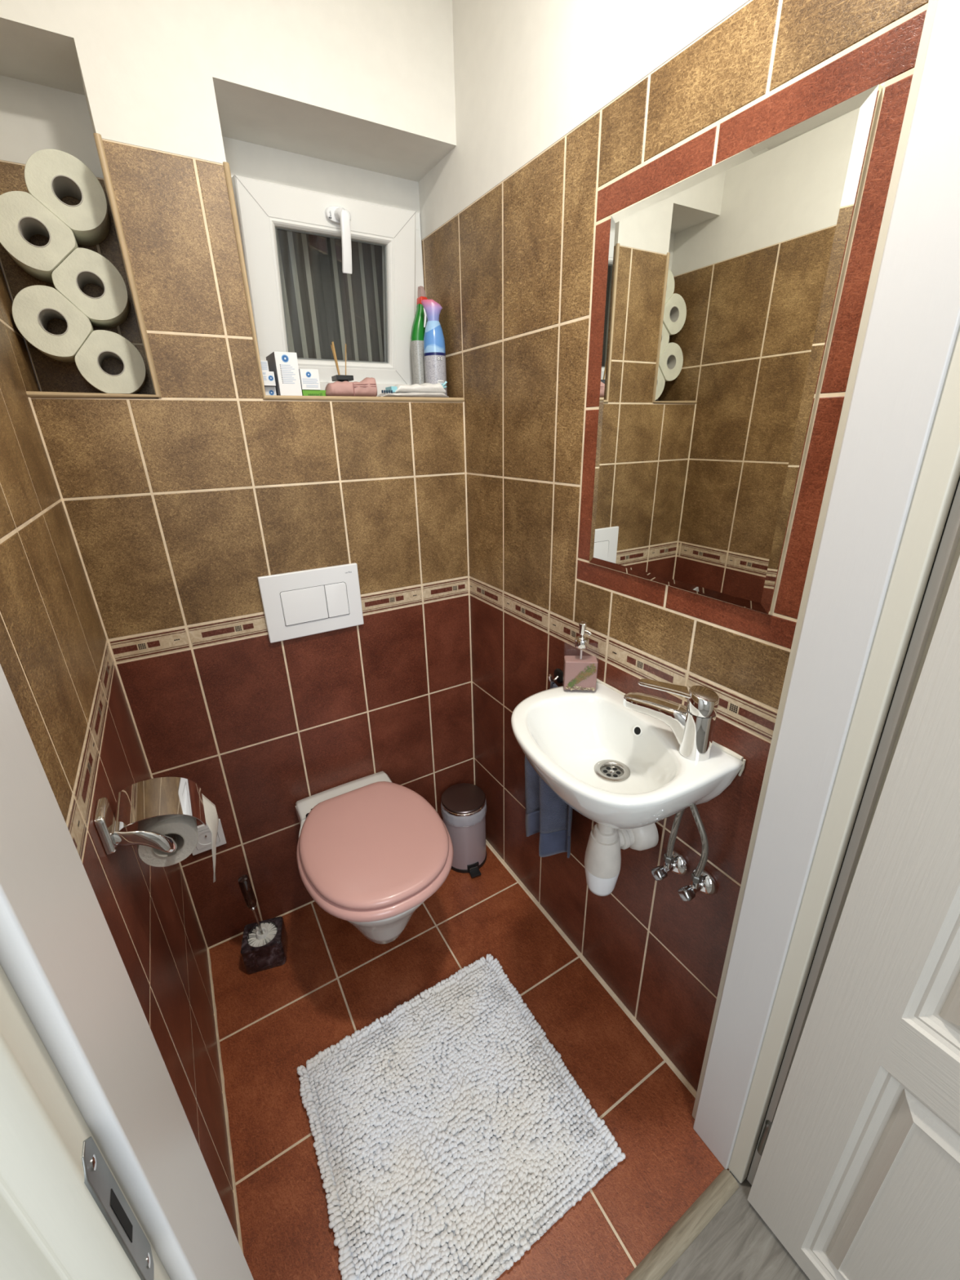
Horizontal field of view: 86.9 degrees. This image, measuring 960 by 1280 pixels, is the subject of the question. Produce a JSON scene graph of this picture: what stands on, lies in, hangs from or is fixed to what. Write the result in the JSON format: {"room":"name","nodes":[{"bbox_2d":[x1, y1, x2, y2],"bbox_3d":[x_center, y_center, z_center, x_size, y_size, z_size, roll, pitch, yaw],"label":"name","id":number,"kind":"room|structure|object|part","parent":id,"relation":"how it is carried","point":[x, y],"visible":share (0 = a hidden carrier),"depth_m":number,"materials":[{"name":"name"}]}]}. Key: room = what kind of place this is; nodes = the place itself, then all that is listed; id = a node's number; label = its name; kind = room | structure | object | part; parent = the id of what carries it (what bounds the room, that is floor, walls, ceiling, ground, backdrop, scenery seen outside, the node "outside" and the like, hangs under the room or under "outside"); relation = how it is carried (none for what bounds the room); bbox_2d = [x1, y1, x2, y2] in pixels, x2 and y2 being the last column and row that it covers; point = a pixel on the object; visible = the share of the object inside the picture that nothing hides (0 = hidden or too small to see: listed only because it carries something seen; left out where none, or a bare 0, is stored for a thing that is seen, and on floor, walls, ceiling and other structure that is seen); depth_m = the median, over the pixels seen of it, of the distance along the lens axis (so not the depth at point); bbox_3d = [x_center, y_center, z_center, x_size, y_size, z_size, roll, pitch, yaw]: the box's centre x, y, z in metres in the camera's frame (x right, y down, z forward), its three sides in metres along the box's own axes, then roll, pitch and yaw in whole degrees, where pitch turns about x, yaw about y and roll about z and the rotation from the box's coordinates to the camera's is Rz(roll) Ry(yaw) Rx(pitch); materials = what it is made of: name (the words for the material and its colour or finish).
{"room":"bathroom","nodes":[
{"label":"bathroom","id":0,"kind":"room"},
{"bbox_2d":[0,264,239,1243],"bbox_3d":[-0.601,-0.110,0.672,0.001,2.460,1.172,-14,26,-28],"label":"wall","id":1,"kind":"structure","parent":0,"point":[57,663],"depth_m":0.80,"materials":[{"name":"beige tile"}]},
{"bbox_2d":[93,777,206,854],"bbox_3d":[-0.497,0.262,0.778,0.121,0.113,0.128,-14,26,-28],"label":"toilet roll holder","id":2,"kind":"object","parent":1,"relation":"attached to","point":[162,796],"visible":0.85,"depth_m":0.76,"materials":[{"name":"silver metal"}]},
{"bbox_3d":[-0.526,0.261,0.714,0.011,0.062,0.057,-14,26,-28],"label":"wall plate","id":3,"kind":"part","parent":2,"relation":"part of","materials":[{"name":"silver metal"}]},
{"bbox_3d":[-0.514,0.283,0.779,0.072,0.075,0.116,-14,26,-28],"label":"arm","id":4,"kind":"part","parent":2,"relation":"part of","materials":[{"name":"silver metal"}]},
{"bbox_2d":[137,793,218,882],"bbox_3d":[-0.486,0.329,0.831,0.109,0.158,0.088,-14,26,-28],"label":"toilet roll","id":5,"kind":"object","parent":2,"relation":"on","point":[185,828],"visible":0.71,"depth_m":0.79,"materials":[{"name":"white paper"}]},
{"bbox_2d":[28,397,697,1253],"bbox_3d":[-0.166,0.288,1.021,0.915,1.448,0.981,-14,26,-28],"label":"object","id":6,"kind":"structure","parent":1,"relation":"attached to","point":[674,1067],"depth_m":1.23,"materials":[{"name":"beige plastic"}]},
{"bbox_2d":[0,0,474,946],"bbox_3d":[-0.480,-0.370,1.296,0.906,2.460,0.205,-14,26,-28],"label":"wall","id":7,"kind":"structure","parent":0,"point":[177,502],"depth_m":1.12,"materials":[{"name":"beige tile"}]},
{"bbox_2d":[0,75,155,394],"bbox_3d":[-0.825,-0.759,1.005,0.205,0.525,0.001,-14,26,-28],"label":"wall niche","id":8,"kind":"object","parent":7,"relation":"in","point":[34,117],"visible":0.23,"depth_m":0.96,"materials":[{"name":"beige tile"}]},
{"bbox_2d":[26,133,161,397],"bbox_3d":[-0.733,-0.650,0.893,0.212,0.407,0.012,-14,26,-28],"label":"trim","id":9,"kind":"structure","parent":7,"relation":"attached to","point":[98,139],"depth_m":0.94,"materials":[{"name":"beige plastic"}]},
{"bbox_2d":[74,329,146,393],"bbox_3d":[-0.765,-0.570,1.055,0.117,0.116,0.095,-14,26,-28],"label":"toilet roll","id":10,"kind":"object","parent":7,"relation":"in","point":[100,344],"visible":0.96,"depth_m":1.02,"materials":[{"name":"paper"}]},
{"bbox_2d":[11,284,94,362],"bbox_3d":[-0.828,-0.614,0.992,0.117,0.117,0.095,-14,26,-28],"label":"toilet roll","id":11,"kind":"object","parent":10,"relation":"on","point":[33,307],"visible":0.94,"depth_m":0.95,"materials":[{"name":"paper"}]},
{"bbox_2d":[51,247,129,328],"bbox_3d":[-0.767,-0.693,1.004,0.117,0.117,0.095,-14,26,-28],"label":"toilet roll","id":12,"kind":"object","parent":10,"relation":"on","point":[82,267],"visible":0.98,"depth_m":0.97,"materials":[{"name":"paper"}]},
{"bbox_2d":[0,191,78,283],"bbox_3d":[-0.821,-0.744,0.944,0.117,0.117,0.095,-14,26,-28],"label":"toilet roll","id":13,"kind":"object","parent":12,"relation":"on","point":[22,216],"visible":0.93,"depth_m":0.91,"materials":[{"name":"paper"}]},
{"bbox_2d":[24,148,110,245],"bbox_3d":[-0.768,-0.824,0.951,0.117,0.117,0.095,-14,26,-28],"label":"toilet roll","id":14,"kind":"object","parent":13,"relation":"on","point":[51,175],"visible":0.94,"depth_m":0.92,"materials":[{"name":"paper"}]},
{"bbox_2d":[191,818,226,855],"bbox_3d":[-0.730,0.527,1.353,0.082,0.082,0.013,-14,26,-28],"label":"wall socket","id":15,"kind":"object","parent":7,"relation":"attached to","point":[204,843],"visible":0.7,"depth_m":1.35,"materials":[{"name":"white plastic"}]},
{"bbox_2d":[264,386,276,395],"bbox_3d":[-0.497,-0.577,1.183,0.029,0.022,0.065,-14,26,-28],"label":"carton","id":16,"kind":"object","parent":7,"relation":"on","point":[269,390],"visible":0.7,"depth_m":1.16,"materials":[{"name":"white cardboard"}]},
{"bbox_2d":[262,371,275,386],"bbox_3d":[-0.492,-0.597,1.163,0.028,0.029,0.069,-14,26,-28],"label":"carton","id":17,"kind":"object","parent":16,"relation":"on","point":[268,378],"visible":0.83,"depth_m":1.14,"materials":[{"name":"white cardboard"}]},
{"bbox_2d":[260,360,269,371],"bbox_3d":[-0.499,-0.623,1.158,0.019,0.022,0.064,-14,26,-28],"label":"carton","id":18,"kind":"object","parent":17,"relation":"on","point":[264,367],"visible":0.53,"depth_m":1.13,"materials":[{"name":"white cardboard"}]},
{"bbox_2d":[266,351,302,395],"bbox_3d":[-0.457,-0.615,1.184,0.048,0.090,0.101,-14,26,-28],"label":"carton","id":19,"kind":"object","parent":7,"relation":"on","point":[284,365],"visible":0.91,"depth_m":1.15,"materials":[{"name":"white cardboard"}]},
{"bbox_2d":[257,563,364,643],"bbox_3d":[-0.425,-0.097,1.302,0.244,0.170,0.014,-14,26,-28],"label":"flush plate","id":20,"kind":"object","parent":7,"relation":"attached to","point":[306,602],"visible":1,"depth_m":1.29,"materials":[{"name":"white plastic"}]},
{"bbox_2d":[302,390,326,395],"bbox_3d":[-0.409,-0.591,1.222,0.054,0.015,0.085,-14,26,-28],"label":"carton","id":21,"kind":"object","parent":7,"relation":"on","point":[304,393],"visible":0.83,"depth_m":1.19,"materials":[{"name":"green cardboard"}]},
{"bbox_2d":[298,368,320,390],"bbox_3d":[-0.413,-0.616,1.205,0.042,0.043,0.082,-14,26,-28],"label":"carton","id":22,"kind":"object","parent":21,"relation":"on","point":[309,378],"visible":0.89,"depth_m":1.17,"materials":[{"name":"white cardboard"}]},
{"bbox_2d":[222,161,464,402],"bbox_3d":[-0.264,-0.765,1.151,0.505,0.405,0.012,-14,26,-28],"label":"trim","id":23,"kind":"structure","parent":7,"relation":"attached to","point":[226,165],"depth_m":1.08,"materials":[{"name":"beige plastic"}]},
{"bbox_2d":[324,377,377,396],"bbox_3d":[-0.311,-0.610,1.223,0.126,0.044,0.054,-14,26,-28],"label":"pouch","id":24,"kind":"object","parent":7,"relation":"on","point":[367,387],"visible":0.87,"depth_m":1.21,"materials":[{"name":"pink fabric"}]},
{"bbox_2d":[330,341,353,382],"bbox_3d":[-0.344,-0.669,1.263,0.043,0.126,0.043,-14,26,-28],"label":"reed diffuser","id":25,"kind":"object","parent":24,"relation":"on","point":[339,377],"visible":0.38,"depth_m":1.25,"materials":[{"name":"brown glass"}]},
{"bbox_2d":[295,770,453,943],"bbox_3d":[-0.284,0.642,1.375,0.371,0.362,0.511,-14,26,-28],"label":"toilet","id":26,"kind":"object","parent":7,"relation":"attached to","point":[371,850],"visible":1,"depth_m":1.23,"materials":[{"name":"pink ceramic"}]},
{"bbox_3d":[-0.287,0.663,1.389,0.340,0.311,0.477,-14,26,-28],"label":"bowl","id":27,"kind":"part","parent":26,"relation":"part of","materials":[{"name":"white ceramic"}]},
{"bbox_3d":[-0.266,0.521,1.287,0.371,0.026,0.429,-14,26,-28],"label":"seat","id":28,"kind":"part","parent":26,"relation":"part of","materials":[{"name":"pink plastic"}]},
{"bbox_2d":[377,390,448,397],"bbox_3d":[-0.177,-0.633,1.310,0.186,0.016,0.062,-14,26,-28],"label":"pad","id":29,"kind":"object","parent":7,"relation":"on","point":[384,393],"visible":0.77,"depth_m":1.28,"materials":[{"name":"grey"}]},
{"bbox_2d":[385,381,447,393],"bbox_3d":[-0.161,-0.655,1.312,0.164,0.031,0.055,-14,26,-28],"label":"tube","id":30,"kind":"object","parent":29,"relation":"on","point":[426,387],"visible":0.81,"depth_m":1.29,"materials":[{"name":"white plastic"}]},
{"bbox_2d":[410,285,427,384],"bbox_3d":[-0.157,-0.801,1.380,0.062,0.272,0.041,-14,26,-28],"label":"bottle","id":31,"kind":"object","parent":7,"relation":"on","point":[417,335],"visible":0.62,"depth_m":1.36,"materials":[{"name":"green plastic"}]},
{"bbox_2d":[421,299,447,395],"bbox_3d":[-0.120,-0.763,1.341,0.058,0.231,0.058,-14,26,-28],"label":"air freshener","id":32,"kind":"object","parent":7,"relation":"on","point":[434,350],"visible":0.75,"depth_m":1.32,"materials":[{"name":"blue"}]},
{"bbox_2d":[222,136,419,213],"bbox_3d":[-0.368,-0.887,1.291,0.499,0.525,0.001,-14,26,-28],"label":"wall window","id":33,"kind":"structure","parent":0,"point":[245,159],"depth_m":1.20,"materials":[{"name":"white paint"}]},
{"bbox_2d":[231,174,423,396],"bbox_3d":[-0.352,-0.859,1.285,0.490,0.443,0.162,-14,26,-28],"label":"window","id":34,"kind":"structure","parent":33,"relation":"attached to","point":[322,268],"depth_m":1.26,"materials":[{"name":"white plastic"}]},
{"bbox_3d":[-0.366,-0.863,1.294,0.278,0.269,0.053,-14,26,-28],"label":"pane","id":35,"kind":"part","parent":34,"relation":"part of","materials":[{"name":"clear glass"}]},
{"bbox_3d":[-0.333,-0.998,1.190,0.059,0.032,0.016,-14,26,-28],"label":"handle","id":36,"kind":"part","parent":34,"relation":"part of","materials":[{"name":"white plastic"}]},
{"bbox_3d":[-0.319,-0.943,1.195,0.029,0.127,0.038,-14,26,-28],"label":"lever","id":37,"kind":"part","parent":34,"relation":"part of","materials":[{"name":"white plastic"}]},
{"bbox_2d":[208,841,809,1279],"bbox_3d":[0.304,1.259,0.597,2.500,0.050,2.750,-14,26,-28],"label":"floor","id":38,"kind":"structure","parent":0,"point":[334,981],"depth_m":1.16,"materials":[{"name":"red tile"}]},
{"bbox_2d":[240,916,288,973],"bbox_3d":[-0.608,0.860,1.433,0.110,0.088,0.094,-7,23,-15],"label":"brush holder","id":39,"kind":"object","parent":38,"relation":"on","point":[273,954],"visible":0.86,"depth_m":1.40,"materials":[{"name":"stone"}]},
{"bbox_2d":[238,875,276,946],"bbox_3d":[-0.610,0.742,1.384,0.076,0.257,0.076,-14,26,-28],"label":"toilet brush","id":40,"kind":"object","parent":39,"relation":"in","point":[264,934],"visible":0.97,"depth_m":1.39,"materials":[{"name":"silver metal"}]},
{"bbox_3d":[-0.621,0.672,1.353,0.031,0.102,0.028,-14,26,-28],"label":"handle","id":41,"kind":"part","parent":40,"relation":"part of","materials":[{"name":"plastic"}]},
{"bbox_3d":[-0.611,0.789,1.403,0.015,0.155,0.006,-6,23,-11],"label":"stem","id":42,"kind":"part","parent":40,"relation":"part of","materials":[{"name":"silver metal"}]},
{"bbox_2d":[297,953,625,1279],"bbox_3d":[-0.067,1.021,1.102,0.547,0.019,0.520,-14,26,-28],"label":"bath mat","id":43,"kind":"object","parent":38,"relation":"on","point":[451,1134],"visible":1,"depth_m":1.06,"materials":[{"name":"white fabric"}]},
{"bbox_2d":[440,782,486,878],"bbox_3d":[-0.054,0.638,1.715,0.152,0.260,0.167,5,23,14],"label":"pedal bin","id":44,"kind":"object","parent":38,"relation":"on","point":[463,804],"visible":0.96,"depth_m":1.66,"materials":[{"name":"pink metal"}]},
{"bbox_3d":[-0.055,0.520,1.674,0.146,0.010,0.146,-14,26,-28],"label":"lid","id":45,"kind":"part","parent":44,"relation":"part of","materials":[{"name":"grey metal"}]},
{"bbox_2d":[625,1168,739,1279],"bbox_3d":[0.172,1.138,0.820,0.759,0.009,0.032,-14,26,-28],"label":"threshold","id":46,"kind":"object","parent":38,"relation":"on","point":[671,1246],"visible":1,"depth_m":0.93,"materials":[{"name":"brown wood"}]},
{"bbox_2d":[418,0,928,1091],"bbox_3d":[0.166,-0.307,1.111,0.001,2.460,1.205,-14,26,-28],"label":"wall","id":47,"kind":"structure","parent":0,"point":[517,277],"depth_m":0.97,"materials":[{"name":"beige tile"}]},
{"bbox_2d":[524,682,572,857],"bbox_3d":[0.169,0.358,1.301,0.069,0.516,0.215,-10,24,-20],"label":"hand towel","id":48,"kind":"object","parent":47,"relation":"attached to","point":[547,814],"visible":0.46,"depth_m":1.30,"materials":[{"name":"blue fabric"}]},
{"bbox_2d":[547,668,563,683],"bbox_3d":[0.179,0.091,1.228,0.036,0.036,0.036,-14,26,-28],"label":"towel hook","id":49,"kind":"object","parent":47,"relation":"attached to","point":[558,673],"visible":0.98,"depth_m":1.23,"materials":[{"name":"silver metal"}]},
{"bbox_3d":[0.192,0.087,1.236,0.006,0.036,0.036,-14,26,-28],"label":"wall plate","id":50,"kind":"part","parent":49,"relation":"part of","materials":[{"name":"black plastic"}]},
{"bbox_2d":[511,678,746,830],"bbox_3d":[0.220,0.241,0.952,0.294,0.164,0.382,-14,26,-28],"label":"washbasin","id":51,"kind":"object","parent":47,"relation":"attached to","point":[618,766],"visible":0.94,"depth_m":0.95,"materials":[{"name":"white ceramic"}]},
{"bbox_2d":[563,622,597,690],"bbox_3d":[0.210,0.034,1.053,0.069,0.148,0.040,1,22,5],"label":"soap dispenser","id":52,"kind":"object","parent":51,"relation":"on","point":[580,672],"visible":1,"depth_m":1.05,"materials":[{"name":"pink ceramic"}]},
{"bbox_2d":[584,822,658,896],"bbox_3d":[0.288,0.415,1.061,0.143,0.244,0.082,-10,24,-21],"label":"trap","id":53,"kind":"object","parent":51,"relation":"attached to","point":[602,858],"visible":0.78,"depth_m":1.04,"materials":[{"name":"white plastic"}]},
{"bbox_2d":[622,678,719,760],"bbox_3d":[0.325,0.123,0.875,0.159,0.118,0.051,19,30,40],"label":"tap","id":54,"kind":"object","parent":51,"relation":"on","point":[693,724],"visible":1,"depth_m":0.84,"materials":[{"name":"silver metal"}]},
{"bbox_3d":[0.314,0.138,0.888,0.134,0.069,0.038,18,29,38],"label":"spout","id":55,"kind":"part","parent":54,"relation":"part of","materials":[{"name":"silver metal"}]},
{"bbox_3d":[0.320,0.081,0.857,0.105,0.016,0.038,18,29,38],"label":"lever","id":56,"kind":"part","parent":54,"relation":"part of","materials":[{"name":"silver metal"}]},
{"bbox_2d":[651,849,688,880],"bbox_3d":[0.372,0.452,1.009,0.065,0.060,0.053,-14,26,-28],"label":"angle valve","id":57,"kind":"object","parent":47,"relation":"attached to","point":[677,864],"visible":0.97,"depth_m":1.00,"materials":[{"name":"silver metal"}]},
{"bbox_3d":[0.353,0.460,1.000,0.022,0.027,0.027,-14,26,-28],"label":"knob","id":58,"kind":"part","parent":57,"relation":"part of","materials":[{"name":"silver metal"}]},
{"bbox_2d":[666,808,684,857],"bbox_3d":[0.373,0.357,0.960,0.013,0.155,0.032,-4,23,-7],"label":"supply hose","id":59,"kind":"object","parent":57,"relation":"attached to","point":[677,818],"visible":0.75,"depth_m":0.97,"materials":[{"name":"metal"}]},
{"bbox_2d":[677,867,717,902],"bbox_3d":[0.404,0.466,0.956,0.065,0.060,0.053,-14,26,-28],"label":"angle valve","id":60,"kind":"object","parent":47,"relation":"attached to","point":[706,884],"visible":0.95,"depth_m":0.95,"materials":[{"name":"silver metal"}]},
{"bbox_3d":[0.386,0.474,0.947,0.022,0.027,0.027,-14,26,-28],"label":"knob","id":61,"kind":"part","parent":60,"relation":"part of","materials":[{"name":"silver metal"}]},
{"bbox_2d":[689,803,708,877],"bbox_3d":[0.391,0.358,0.923,0.055,0.170,0.014,19,30,40],"label":"supply hose","id":62,"kind":"object","parent":60,"relation":"attached to","point":[704,852],"visible":0.88,"depth_m":0.91,"materials":[{"name":"metal"}]},
{"bbox_2d":[589,84,882,613],"bbox_3d":[0.321,-0.369,0.792,0.010,0.582,0.389,-14,26,-28],"label":"mirror","id":63,"kind":"object","parent":47,"relation":"attached to","point":[723,284],"visible":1,"depth_m":0.73,"materials":[{"name":"clear glass"}]},
{"bbox_3d":[0.106,-0.008,0.387,2.500,2.460,0.095,-14,26,-28],"label":"wall","id":64,"kind":"structure","parent":0,"visible":0},
{"bbox_2d":[0,0,959,1279],"bbox_3d":[0.124,0.165,0.453,1.040,2.090,0.202,-14,26,-28],"label":"door frame","id":65,"kind":"structure","parent":64,"relation":"attached to","point":[104,1174],"depth_m":0.49,"materials":[{"name":"beige paint"}]},
{"bbox_3d":[-0.188,0.300,0.264,0.002,0.125,0.021,-14,26,-28],"label":"strike plate","id":66,"kind":"part","parent":65,"relation":"part of","materials":[{"name":"metal"}]},
{"bbox_3d":[0.448,0.065,0.718,0.044,2.060,0.052,-14,26,-28],"label":"architrave","id":67,"kind":"part","parent":65,"relation":"part of","materials":[{"name":"beige paint"}]},
{"bbox_3d":[0.558,0.103,0.634,0.100,2.050,0.080,-14,26,-28],"label":"casing","id":68,"kind":"part","parent":65,"relation":"part of","materials":[{"name":"beige paint"}]},
{"bbox_2d":[746,555,959,1279],"bbox_3d":[0.693,0.261,0.313,0.046,1.973,0.762,-14,26,-28],"label":"door","id":69,"kind":"structure","parent":64,"relation":"in","point":[857,1177],"depth_m":0.67,"materials":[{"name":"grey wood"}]},
{"bbox_3d":[0.669,0.262,0.310,0.001,1.973,0.562,-14,26,-28],"label":"rail","id":70,"kind":"part","parent":69,"relation":"part of","materials":[{"name":"white wood"}]},
{"bbox_3d":[0.614,0.846,0.692,0.018,0.513,0.236,-14,26,-28],"label":"panel","id":71,"kind":"part","parent":69,"relation":"part of","materials":[{"name":"grey wood"}]},
{"bbox_3d":[0.590,-0.054,0.331,0.018,1.231,0.244,-14,26,-28],"label":"panel","id":72,"kind":"part","parent":69,"relation":"part of","materials":[{"name":"grey wood"}]}
]}

